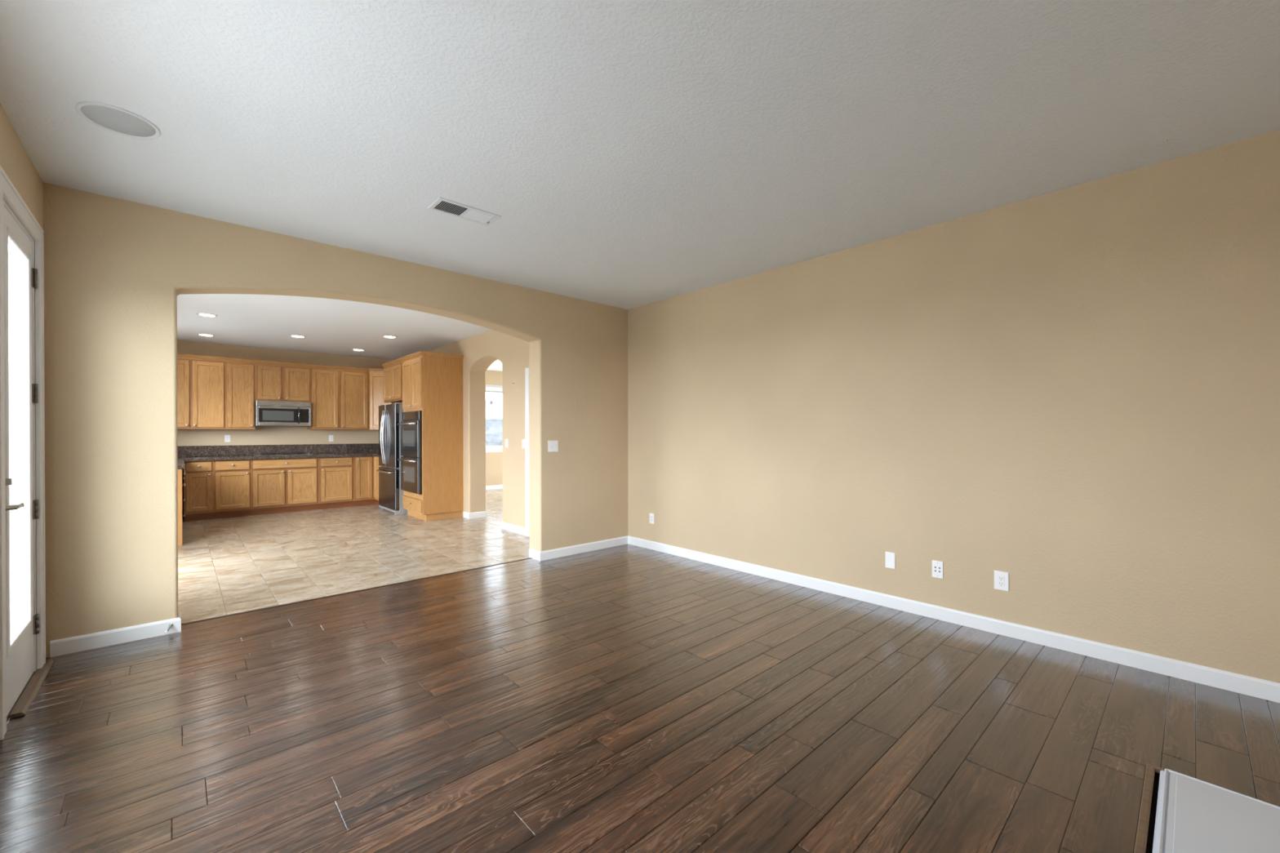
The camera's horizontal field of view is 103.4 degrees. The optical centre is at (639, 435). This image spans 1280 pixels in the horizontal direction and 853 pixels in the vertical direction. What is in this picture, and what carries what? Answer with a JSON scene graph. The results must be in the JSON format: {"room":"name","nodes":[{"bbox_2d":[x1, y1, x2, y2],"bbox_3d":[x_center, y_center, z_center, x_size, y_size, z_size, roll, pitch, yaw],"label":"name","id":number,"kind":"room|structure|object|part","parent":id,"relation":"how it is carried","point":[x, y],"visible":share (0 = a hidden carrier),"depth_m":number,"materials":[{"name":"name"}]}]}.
{"room":"empty living room","nodes":[
{"label":"empty living room","id":0,"kind":"room"},
{"bbox_2d":[0,103,43,639],"bbox_3d":[-3.834,-0.086,3.232,0.160,2.840,11.425,0,0,-42],"label":"wall","id":1,"kind":"structure","parent":0,"point":[15,161],"depth_m":2.50,"materials":[{"name":"beige paint"}]},
{"bbox_2d":[0,165,45,740],"bbox_3d":[-3.057,0.074,2.418,0.209,2.424,0.933,0,0,-42],"label":"door","id":2,"kind":"structure","parent":1,"relation":"in","point":[22,498],"depth_m":2.60,"materials":[{"name":"white paint"}]},
{"bbox_3d":[-2.820,0.322,2.275,0.055,0.060,0.142,0,0,-42],"label":"lever handle","id":3,"kind":"part","parent":2,"relation":"part of","materials":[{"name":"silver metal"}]},
{"bbox_3d":[-3.036,0.121,2.438,0.042,2.307,0.724,0,0,-42],"label":"panel","id":4,"kind":"part","parent":2,"relation":"part of","materials":[{"name":"white glass"}]},
{"bbox_3d":[-3.075,1.281,2.405,0.158,0.011,0.729,0,0,-42],"label":"sill plate","id":5,"kind":"part","parent":2,"relation":"part of","materials":[{"name":"brown wood"}]},
{"bbox_2d":[177,340,393,515],"bbox_3d":[-6.151,-0.102,8.799,4.250,2.840,0.120,0,0,-42],"label":"wall","id":6,"kind":"structure","parent":0,"point":[261,435],"depth_m":8.63,"materials":[{"name":"beige paint"}]},
{"bbox_2d":[177,358,225,429],"bbox_3d":[-6.901,-0.625,7.781,0.793,1.065,0.362,0,0,-42],"label":"upper cabinet","id":7,"kind":"object","parent":6,"relation":"attached to","point":[201,384],"visible":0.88,"depth_m":7.75,"materials":[{"name":"brown wood"}]},
{"bbox_3d":[-6.956,-0.624,7.540,0.346,1.009,0.020,0,0,-42],"label":"door","id":8,"kind":"part","parent":7,"relation":"part of","materials":[{"name":"brown wood"}]},
{"bbox_3d":[-6.665,-0.625,7.806,0.369,1.009,0.020,0,0,-42],"label":"door","id":9,"kind":"part","parent":7,"relation":"part of","materials":[{"name":"brown wood"}]},
{"bbox_2d":[177,353,383,372],"bbox_3d":[-5.903,-1.188,8.466,3.186,0.066,0.312,0,0,-37],"label":"crown molding","id":10,"kind":"structure","parent":7,"relation":"on","point":[179,355],"depth_m":8.37,"materials":[{"name":"brown wood"}]},
{"bbox_2d":[224,435,230,442],"bbox_3d":[-6.700,0.056,8.210,0.070,0.114,0.010,0,0,-42],"label":"wall outlet","id":11,"kind":"object","parent":6,"relation":"attached to","point":[227,437],"visible":1,"depth_m":8.21,"materials":[{"name":"white plastic"}]},
{"bbox_2d":[225,361,255,429],"bbox_3d":[-6.471,-0.627,8.174,0.372,1.065,0.362,0,0,-42],"label":"upper cabinet","id":12,"kind":"object","parent":6,"relation":"attached to","point":[240,397],"visible":1,"depth_m":8.07,"materials":[{"name":"brown wood"}]},
{"bbox_2d":[177,443,378,457],"bbox_3d":[-5.244,0.251,7.727,3.816,0.166,2.682,0,0,-42],"label":"backsplash","id":13,"kind":"structure","parent":6,"relation":"attached to","point":[237,450],"depth_m":8.57,"materials":[{"name":"grey stone"}]},
{"bbox_2d":[254,364,311,402],"bbox_3d":[-6.051,-0.862,8.557,0.765,0.598,0.362,0,0,-42],"label":"upper cabinet","id":14,"kind":"object","parent":6,"relation":"attached to","point":[272,383],"visible":0.98,"depth_m":8.45,"materials":[{"name":"brown wood"}]},
{"bbox_3d":[-6.099,-0.858,8.323,0.310,0.549,0.020,0,0,-42],"label":"door","id":15,"kind":"part","parent":14,"relation":"part of","materials":[{"name":"brown wood"}]},
{"bbox_2d":[255,400,311,426],"bbox_3d":[-6.019,-0.355,8.524,0.752,0.411,0.454,0,0,-42],"label":"microwave","id":16,"kind":"object","parent":14,"relation":"attached to","point":[268,413],"visible":1,"depth_m":8.38,"materials":[{"name":"silver metal"}]},
{"bbox_3d":[-5.911,-0.518,8.405,0.752,0.080,0.024,0,0,-42],"label":"vent panel","id":17,"kind":"part","parent":16,"relation":"part of","materials":[{"name":"silver metal"}]},
{"bbox_3d":[-5.911,-0.324,8.409,0.688,0.226,0.017,0,0,-42],"label":"black glass","id":18,"kind":"part","parent":16,"relation":"part of","materials":[{"name":"black glass"}]},
{"bbox_3d":[-5.743,-0.328,8.510,0.025,0.284,0.062,0,0,-42],"label":"handle","id":19,"kind":"part","parent":16,"relation":"part of","materials":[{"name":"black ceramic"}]},
{"bbox_3d":[-5.817,-0.859,8.581,0.348,0.549,0.020,0,0,-42],"label":"door","id":20,"kind":"part","parent":14,"relation":"part of","materials":[{"name":"brown wood"}]},
{"bbox_2d":[328,435,333,441],"bbox_3d":[-5.618,0.058,9.199,0.070,0.114,0.010,0,0,-42],"label":"wall outlet","id":21,"kind":"object","parent":6,"relation":"attached to","point":[331,437],"visible":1,"depth_m":9.19,"materials":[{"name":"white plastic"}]},
{"bbox_2d":[306,368,368,429],"bbox_3d":[-5.429,-0.631,9.126,0.920,1.065,0.362,0,0,-42],"label":"upper cabinet","id":22,"kind":"object","parent":6,"relation":"attached to","point":[340,399],"visible":0.99,"depth_m":9.01,"materials":[{"name":"brown wood"}]},
{"bbox_3d":[-5.514,-0.630,8.858,0.394,1.009,0.020,0,0,-42],"label":"door","id":23,"kind":"part","parent":22,"relation":"part of","materials":[{"name":"brown wood"}]},
{"bbox_3d":[-5.175,-0.632,9.168,0.426,1.009,0.020,0,0,-42],"label":"door","id":24,"kind":"part","parent":22,"relation":"part of","materials":[{"name":"brown wood"}]},
{"bbox_2d":[368,372,395,430],"bbox_3d":[-4.761,-0.633,9.550,0.635,1.065,0.639,0,0,-42],"label":"upper cabinet","id":25,"kind":"object","parent":6,"relation":"attached to","point":[375,379],"visible":0.29,"depth_m":9.32,"materials":[{"name":"brown wood"}]},
{"bbox_2d":[42,182,627,657],"bbox_3d":[-1.866,-0.092,4.503,4.701,2.840,0.235,0,0,-42],"label":"wall","id":26,"kind":"structure","parent":0,"point":[116,270],"depth_m":3.25,"materials":[{"name":"beige paint"}]},
{"bbox_2d":[49,609,181,657],"bbox_3d":[-3.268,1.238,3.182,0.560,0.092,0.198,0,0,-42],"label":"baseboard","id":27,"kind":"structure","parent":26,"relation":"attached to","point":[117,636],"depth_m":3.09,"materials":[{"name":"white paint"}]},
{"bbox_2d":[164,623,173,634],"bbox_3d":[-3.015,1.239,3.234,0.020,0.042,0.080,0,0,-23],"label":"door stop","id":28,"kind":"object","parent":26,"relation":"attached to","point":[171,625],"visible":1,"depth_m":3.23,"materials":[{"name":"silver metal"}]},
{"bbox_2d":[181,557,531,624],"bbox_3d":[-2.116,1.279,4.330,2.713,0.007,0.020,0,0,-42],"label":"trim","id":29,"kind":"structure","parent":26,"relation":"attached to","point":[530,557],"depth_m":4.05,"materials":[{"name":"brown"}]},
{"bbox_2d":[547,440,558,452],"bbox_3d":[-0.896,0.115,5.224,0.122,0.118,0.009,0,0,-42],"label":"light switch","id":30,"kind":"object","parent":26,"relation":"attached to","point":[553,446],"visible":1,"depth_m":5.22,"materials":[{"name":"white plastic"}]},
{"bbox_2d":[528,535,627,560],"bbox_3d":[-0.648,1.227,5.590,1.180,0.092,0.218,0,0,-42],"label":"baseboard","id":31,"kind":"structure","parent":26,"relation":"attached to","point":[575,549],"depth_m":5.42,"materials":[{"name":"white paint"}]},
{"bbox_2d":[427,329,528,528],"bbox_3d":[-2.684,-0.103,7.955,0.270,2.840,6.004,0,0,-42],"label":"wall","id":32,"kind":"structure","parent":0,"point":[479,351],"depth_m":7.05,"materials":[{"name":"beige paint"}]},
{"bbox_2d":[383,362,403,403],"bbox_3d":[-3.907,-0.863,8.596,0.656,0.602,0.975,0,0,-42],"label":"upper cabinet","id":33,"kind":"object","parent":32,"relation":"attached to","point":[393,375],"visible":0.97,"depth_m":8.35,"materials":[{"name":"brown wood"}]},
{"bbox_3d":[-4.276,-0.863,8.575,0.020,0.544,0.448,0,0,-42],"label":"door","id":34,"kind":"part","parent":33,"relation":"part of","materials":[{"name":"brown wood"}]},
{"bbox_3d":[-3.963,-0.862,8.232,0.020,0.544,0.453,0,0,-42],"label":"door","id":35,"kind":"part","parent":33,"relation":"part of","materials":[{"name":"brown wood"}]},
{"bbox_2d":[463,511,486,519],"bbox_3d":[-2.544,1.221,7.798,0.284,0.092,0.198,0,0,-42],"label":"baseboard","id":36,"kind":"object","parent":32,"relation":"attached to","point":[477,514],"visible":1,"depth_m":7.71,"materials":[{"name":"white paint"}]},
{"bbox_2d":[505,439,507,447],"bbox_3d":[-1.786,0.110,6.766,0.009,0.115,0.070,0,0,-42],"label":"light switch","id":37,"kind":"object","parent":32,"relation":"attached to","point":[506,440],"visible":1,"depth_m":6.76,"materials":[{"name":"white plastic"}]},
{"bbox_2d":[501,521,525,535],"bbox_3d":[-1.573,1.224,6.720,0.264,0.092,0.658,0,0,-42],"label":"baseboard","id":38,"kind":"structure","parent":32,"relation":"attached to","point":[504,526],"depth_m":6.61,"materials":[{"name":"white paint"}]},
{"bbox_2d":[521,439,524,448],"bbox_3d":[-1.484,0.111,6.436,0.009,0.115,0.070,0,0,-42],"label":"light switch","id":39,"kind":"object","parent":32,"relation":"attached to","point":[522,440],"visible":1,"depth_m":6.43,"materials":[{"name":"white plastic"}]},
{"bbox_2d":[524,367,528,536],"bbox_3d":[-1.097,0.214,6.045,0.075,2.114,0.960,0,0,-42],"label":"door","id":40,"kind":"structure","parent":32,"relation":"in","point":[526,370],"depth_m":6.34,"materials":[{"name":"white paint"}]},
{"bbox_2d":[485,370,502,485],"bbox_3d":[-3.505,-0.115,11.684,3.650,2.840,0.140,0,0,-42],"label":"wall","id":41,"kind":"structure","parent":0,"point":[494,460],"depth_m":11.71,"materials":[{"name":"beige paint"}]},
{"bbox_2d":[485,445,502,452],"bbox_3d":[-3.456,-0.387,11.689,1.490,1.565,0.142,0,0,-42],"label":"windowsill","id":42,"kind":"structure","parent":41,"relation":"in","point":[488,448],"depth_m":11.73,"materials":[{"name":"white paint"}]},
{"bbox_3d":[-3.439,0.358,11.674,1.490,0.075,0.093,0,0,-42],"label":"sill","id":43,"kind":"part","parent":42,"relation":"part of","materials":[{"name":"white paint"}]},
{"bbox_3d":[-3.487,-0.422,11.723,1.430,1.495,0.049,0,0,-42],"label":"frame","id":44,"kind":"part","parent":42,"relation":"part of","materials":[{"name":"white paint"}]},
{"bbox_2d":[485,484,502,489],"bbox_3d":[-3.477,1.209,11.608,3.460,0.092,0.013,0,0,-42],"label":"baseboard","id":45,"kind":"structure","parent":41,"relation":"attached to","point":[495,486],"depth_m":11.70,"materials":[{"name":"white paint"}]},
{"bbox_2d":[485,384,502,393],"bbox_3d":[-3.449,-1.076,11.679,1.410,0.183,0.050,0,0,-42],"label":"window shade","id":46,"kind":"object","parent":41,"relation":"attached to","point":[489,388],"visible":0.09,"depth_m":11.71,"materials":[{"name":"grey fabric"}]},
{"bbox_3d":[-3.450,-1.001,11.680,1.406,0.033,0.046,0,0,-42],"label":"rail","id":47,"kind":"part","parent":46,"relation":"part of","materials":[{"name":"grey plastic"}]},
{"bbox_2d":[0,0,1279,371],"bbox_3d":[-1.102,-1.528,5.965,7.970,0.120,11.940,0,0,-42],"label":"ceiling","id":48,"kind":"structure","parent":0,"point":[628,154],"depth_m":2.32,"materials":[{"name":"white paint"}]},
{"bbox_2d":[75,101,160,139],"bbox_3d":[-2.409,-1.450,2.340,0.275,0.007,0.275,0,0,-42],"label":"ceiling speaker","id":49,"kind":"object","parent":48,"relation":"attached to","point":[114,119],"visible":1,"depth_m":2.33,"materials":[{"name":"white plastic"}]},
{"bbox_2d":[81,105,155,136],"bbox_3d":[-2.409,-1.451,2.340,0.239,0.004,0.239,0,0,-42],"label":"grille","id":50,"kind":"object","parent":49,"relation":"attached to","point":[114,119],"depth_m":2.33,"materials":[{"name":"grey metal"}]},
{"bbox_2d":[196,333,214,336],"bbox_3d":[-6.359,-1.464,7.407,0.196,0.007,0.196,0,0,-42],"label":"recessed light","id":51,"kind":"object","parent":48,"relation":"in","point":[202,335],"visible":1,"depth_m":7.40,"materials":[{"name":"white"}]},
{"bbox_2d":[196,313,217,317],"bbox_3d":[-5.274,-1.460,6.161,0.196,0.007,0.196,0,0,-42],"label":"recessed light","id":52,"kind":"object","parent":48,"relation":"in","point":[199,314],"visible":1,"depth_m":6.17,"materials":[{"name":"white paint"}]},
{"bbox_2d":[289,334,305,337],"bbox_3d":[-5.087,-1.465,7.519,0.196,0.007,0.196,0,0,-42],"label":"recessed light","id":53,"kind":"object","parent":48,"relation":"in","point":[292,335],"visible":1,"depth_m":7.53,"materials":[{"name":"white"}]},
{"bbox_2d":[382,335,396,338],"bbox_3d":[-3.741,-1.467,7.560,0.196,0.007,0.196,0,0,-42],"label":"recessed light","id":54,"kind":"object","parent":48,"relation":"in","point":[384,336],"visible":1,"depth_m":7.54,"materials":[{"name":"white"}]},
{"bbox_2d":[427,196,501,226],"bbox_3d":[-1.144,-1.453,3.306,0.410,0.010,0.208,0,0,-42],"label":"ceiling vent","id":55,"kind":"object","parent":48,"relation":"in","point":[447,206],"visible":1,"depth_m":3.30,"materials":[{"name":"white metal"}]},
{"bbox_2d":[0,488,1279,852],"bbox_3d":[-1.133,1.278,6.012,7.770,0.012,11.640,0,0,-42],"label":"floor","id":56,"kind":"structure","parent":0,"point":[627,698],"depth_m":2.28,"materials":[{"name":"brown wood"}]},
{"bbox_2d":[8,659,53,718],"bbox_3d":[-3.094,1.278,2.583,0.047,0.016,0.742,0,0,-42],"label":"trim","id":57,"kind":"structure","parent":56,"relation":"on","point":[29,693],"depth_m":2.51,"materials":[{"name":"brown wood"}]},
{"bbox_2d":[177,468,182,546],"bbox_3d":[-5.518,0.836,5.646,0.600,0.885,0.021,0,0,-42],"label":"end panel","id":58,"kind":"object","parent":56,"relation":"on","point":[180,471],"visible":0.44,"depth_m":5.83,"materials":[{"name":"brown wood"}]},
{"bbox_2d":[183,460,213,521],"bbox_3d":[-6.745,0.830,7.723,0.331,0.885,0.661,0,0,-42],"label":"base cabinet","id":59,"kind":"object","parent":56,"relation":"on","point":[198,490],"visible":0.98,"depth_m":7.51,"materials":[{"name":"brown wood"}]},
{"bbox_3d":[-6.550,0.468,7.508,0.287,0.135,0.020,0,0,-42],"label":"drawer","id":60,"kind":"part","parent":59,"relation":"part of","materials":[{"name":"brown wood"}]},
{"bbox_3d":[-6.550,0.851,7.509,0.287,0.563,0.020,0,0,-42],"label":"door","id":61,"kind":"part","parent":59,"relation":"part of","materials":[{"name":"brown wood"}]},
{"bbox_2d":[213,459,251,519],"bbox_3d":[-6.455,0.829,7.987,0.454,0.885,0.661,0,0,-42],"label":"base cabinet","id":62,"kind":"object","parent":56,"relation":"on","point":[232,478],"visible":1,"depth_m":7.78,"materials":[{"name":"brown wood"}]},
{"bbox_3d":[-6.261,0.467,7.772,0.409,0.135,0.020,0,0,-42],"label":"drawer","id":63,"kind":"part","parent":62,"relation":"part of","materials":[{"name":"brown wood"}]},
{"bbox_3d":[-6.260,0.850,7.774,0.409,0.563,0.020,0,0,-42],"label":"door","id":64,"kind":"part","parent":62,"relation":"part of","materials":[{"name":"brown wood"}]},
{"bbox_2d":[250,457,319,515],"bbox_3d":[-5.953,0.827,8.447,0.908,0.885,0.661,0,0,-42],"label":"base cabinet","id":65,"kind":"object","parent":56,"relation":"on","point":[278,486],"visible":0.98,"depth_m":8.23,"materials":[{"name":"brown wood"}]},
{"bbox_3d":[-5.925,0.849,8.080,0.407,0.563,0.020,0,0,-42],"label":"door","id":66,"kind":"part","parent":65,"relation":"part of","materials":[{"name":"brown wood"}]},
{"bbox_3d":[-5.761,0.465,8.229,0.853,0.135,0.020,0,0,-42],"label":"drawer","id":67,"kind":"part","parent":65,"relation":"part of","materials":[{"name":"brown wood"}]},
{"bbox_3d":[-5.594,0.847,8.383,0.401,0.563,0.020,0,0,-42],"label":"door","id":68,"kind":"part","parent":65,"relation":"part of","materials":[{"name":"brown wood"}]},
{"bbox_2d":[318,457,354,509],"bbox_3d":[-5.422,0.824,8.932,0.530,0.885,0.661,0,0,-42],"label":"base cabinet","id":69,"kind":"object","parent":56,"relation":"on","point":[336,474],"visible":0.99,"depth_m":8.72,"materials":[{"name":"brown wood"}]},
{"bbox_3d":[-5.227,0.463,8.716,0.467,0.135,0.020,0,0,-42],"label":"drawer","id":70,"kind":"part","parent":69,"relation":"part of","materials":[{"name":"brown wood"}]},
{"bbox_3d":[-5.227,0.846,8.718,0.467,0.563,0.020,0,0,-42],"label":"door","id":71,"kind":"part","parent":69,"relation":"part of","materials":[{"name":"brown wood"}]},
{"bbox_2d":[352,456,382,506],"bbox_3d":[-4.720,0.822,9.271,0.963,0.885,1.113,0,0,-42],"label":"base cabinet","id":72,"kind":"object","parent":56,"relation":"on","point":[366,474],"visible":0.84,"depth_m":9.01,"materials":[{"name":"brown wood"}]},
{"bbox_2d":[177,443,378,469],"bbox_3d":[-5.231,0.276,7.712,3.816,0.216,2.722,0,0,-42],"label":"countertop","id":73,"kind":"structure","parent":72,"relation":"on","point":[237,452],"depth_m":8.43,"materials":[{"name":"brown stone"}]},
{"bbox_2d":[252,451,312,456],"bbox_3d":[-5.936,0.311,8.410,0.770,0.044,0.515,0,0,-42],"label":"gas cooktop","id":74,"kind":"object","parent":73,"relation":"in","point":[304,452],"visible":1,"depth_m":8.34,"materials":[{"name":"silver metal"}]},
{"bbox_3d":[-4.912,0.758,9.005,0.252,0.735,0.020,0,0,-42],"label":"door","id":75,"kind":"part","parent":72,"relation":"part of","materials":[{"name":"brown wood"}]},
{"bbox_3d":[-4.648,0.758,8.959,0.020,0.735,0.400,0,0,-42],"label":"door","id":76,"kind":"part","parent":72,"relation":"part of","materials":[{"name":"brown wood"}]},
{"bbox_2d":[376,402,407,515],"bbox_3d":[-3.964,0.374,8.536,0.758,1.785,0.900,0,0,-42],"label":"refrigerator","id":77,"kind":"object","parent":56,"relation":"on","point":[390,493],"visible":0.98,"depth_m":8.14,"materials":[{"name":"grey metal"}]},
{"bbox_3d":[-4.319,0.012,8.518,0.076,1.020,0.447,0,0,-42],"label":"door","id":78,"kind":"part","parent":77,"relation":"part of","materials":[{"name":"silver metal"}]},
{"bbox_3d":[-4.249,0.038,8.340,0.066,0.885,0.025,0,0,-42],"label":"handle","id":79,"kind":"part","parent":77,"relation":"part of","materials":[{"name":"silver metal"}]},
{"bbox_3d":[-4.184,0.038,8.269,0.066,0.885,0.025,0,0,-42],"label":"handle","id":80,"kind":"part","parent":77,"relation":"part of","materials":[{"name":"silver metal"}]},
{"bbox_3d":[-4.215,0.600,8.307,0.076,0.025,0.725,0,0,-42],"label":"handle","id":81,"kind":"part","parent":77,"relation":"part of","materials":[{"name":"silver metal"}]},
{"bbox_3d":[-4.165,0.869,8.354,0.076,0.647,0.900,0,0,-42],"label":"freezer drawer","id":82,"kind":"part","parent":77,"relation":"part of","materials":[{"name":"silver metal"}]},
{"bbox_3d":[-4.013,0.013,8.184,0.076,1.020,0.447,0,0,-42],"label":"door","id":83,"kind":"part","parent":77,"relation":"part of","materials":[{"name":"silver metal"}]},
{"bbox_2d":[402,355,463,520],"bbox_3d":[-3.263,0.053,7.898,0.659,2.430,0.862,0,0,-42],"label":"tall cabinet","id":84,"kind":"object","parent":56,"relation":"on","point":[433,386],"visible":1,"depth_m":7.60,"materials":[{"name":"brown wood"}]},
{"bbox_3d":[-3.619,-0.771,7.856,0.020,0.724,0.404,0,0,-42],"label":"door","id":85,"kind":"part","parent":84,"relation":"part of","materials":[{"name":"brown wood"}]},
{"bbox_2d":[397,410,421,494],"bbox_3d":[-3.510,0.258,7.672,0.110,1.234,0.762,0,0,-42],"label":"double wall oven","id":86,"kind":"object","parent":84,"relation":"in","point":[411,426],"visible":1,"depth_m":7.61,"materials":[{"name":"black metal"}]},
{"bbox_3d":[-3.488,-0.291,7.691,0.016,0.131,0.762,0,0,-42],"label":"control panel","id":87,"kind":"part","parent":86,"relation":"part of","materials":[{"name":"black glass"}]},
{"bbox_3d":[-3.475,1.048,7.706,0.020,0.178,0.826,0,0,-42],"label":"drawer","id":88,"kind":"part","parent":84,"relation":"part of","materials":[{"name":"brown wood"}]},
{"bbox_3d":[-3.334,-0.771,7.544,0.020,0.724,0.404,0,0,-42],"label":"door","id":89,"kind":"part","parent":84,"relation":"part of","materials":[{"name":"brown wood"}]},
{"bbox_2d":[382,351,463,368],"bbox_3d":[-3.587,-1.190,8.257,0.642,0.066,1.906,0,0,-42],"label":"crown molding","id":90,"kind":"structure","parent":84,"relation":"on","point":[420,353],"depth_m":7.67,"materials":[{"name":"brown wood"}]},
{"bbox_3d":[-2.959,0.003,7.604,0.607,2.328,0.017,0,0,-42],"label":"panel","id":91,"kind":"part","parent":84,"relation":"part of","materials":[{"name":"brown wood"}]},
{"bbox_2d":[1152,768,1279,852],"bbox_3d":[1.581,1.273,1.085,1.690,0.046,0.700,0,0,-42],"label":"hearth","id":92,"kind":"object","parent":56,"relation":"on","point":[1193,815],"visible":1,"depth_m":1.64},
{"bbox_2d":[1133,764,1164,852],"bbox_3d":[1.566,1.279,1.096,1.744,0.014,0.739,0,0,-42],"label":"trim","id":93,"kind":"structure","parent":92,"relation":"attached to","point":[1140,845],"depth_m":1.71,"materials":[{"name":"brown wood"}]},
{"bbox_2d":[627,129,1279,700],"bbox_3d":[1.643,-0.094,4.059,0.120,2.840,5.256,0,0,-42],"label":"wall","id":94,"kind":"structure","parent":0,"point":[1073,393],"depth_m":3.17,"materials":[{"name":"beige paint"}]},
{"bbox_2d":[649,512,653,524],"bbox_3d":[0.131,0.927,5.623,0.010,0.114,0.070,0,0,-42],"label":"wall outlet","id":95,"kind":"object","parent":94,"relation":"attached to","point":[651,515],"visible":1,"depth_m":5.62,"materials":[{"name":"white plastic"}]},
{"bbox_2d":[885,551,895,568],"bbox_3d":[1.852,0.927,3.741,0.006,0.117,0.070,0,0,-42],"label":"blank plate","id":96,"kind":"object","parent":94,"relation":"attached to","point":[890,557],"visible":1,"depth_m":3.73,"materials":[{"name":"white plastic"}]},
{"bbox_2d":[932,560,943,578],"bbox_3d":[2.063,0.932,3.506,0.012,0.117,0.070,0,0,-42],"label":"jack plate","id":97,"kind":"object","parent":94,"relation":"attached to","point":[937,566],"visible":1,"depth_m":3.51,"materials":[{"name":"white plastic"}]},
{"bbox_2d":[627,535,1279,702],"bbox_3d":[1.568,1.230,4.047,0.013,0.092,5.075,0,0,-42],"label":"baseboard","id":98,"kind":"structure","parent":94,"relation":"attached to","point":[1267,690],"depth_m":3.16,"materials":[{"name":"white paint"}]},
{"bbox_2d":[994,570,1008,591],"bbox_3d":[2.312,0.933,3.235,0.010,0.120,0.078,0,0,-42],"label":"wall outlet","id":99,"kind":"object","parent":94,"relation":"attached to","point":[1001,579],"visible":1,"depth_m":3.23,"materials":[{"name":"white plastic"}]},
{"bbox_2d":[998,575,1004,586],"bbox_3d":[2.310,0.933,3.233,0.004,0.066,0.033,0,0,-42],"label":"receptacle","id":100,"kind":"object","parent":99,"relation":"attached to","point":[1001,578],"depth_m":3.23,"materials":[{"name":"white plastic"}]},
{"label":"outside","id":101,"kind":"structure","parent":0,"visible":0},
{"bbox_3d":[-3.053,1.478,10.760,130.000,0.160,140.000,0,0,-42],"label":"ground","id":102,"kind":"structure","parent":101,"visible":0},
{"bbox_2d":[485,417,502,445],"bbox_3d":[-3.641,0.429,16.587,13.000,1.900,0.260,0,0,-42],"label":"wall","id":103,"kind":"structure","parent":102,"relation":"on","point":[494,427],"depth_m":15.65,"materials":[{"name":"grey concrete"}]},
{"bbox_2d":[485,392,502,418],"bbox_3d":[-7.629,-2.409,23.163,14.800,7.540,6.700,0,0,-42],"label":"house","id":104,"kind":"structure","parent":102,"relation":"on","point":[494,401],"depth_m":20.91,"materials":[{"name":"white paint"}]},
{"bbox_3d":[-6.391,-0.771,20.540,0.600,1.000,0.030,0,0,-42],"label":"pane","id":105,"kind":"part","parent":104,"relation":"part of","materials":[{"name":"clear glass"}]}
]}

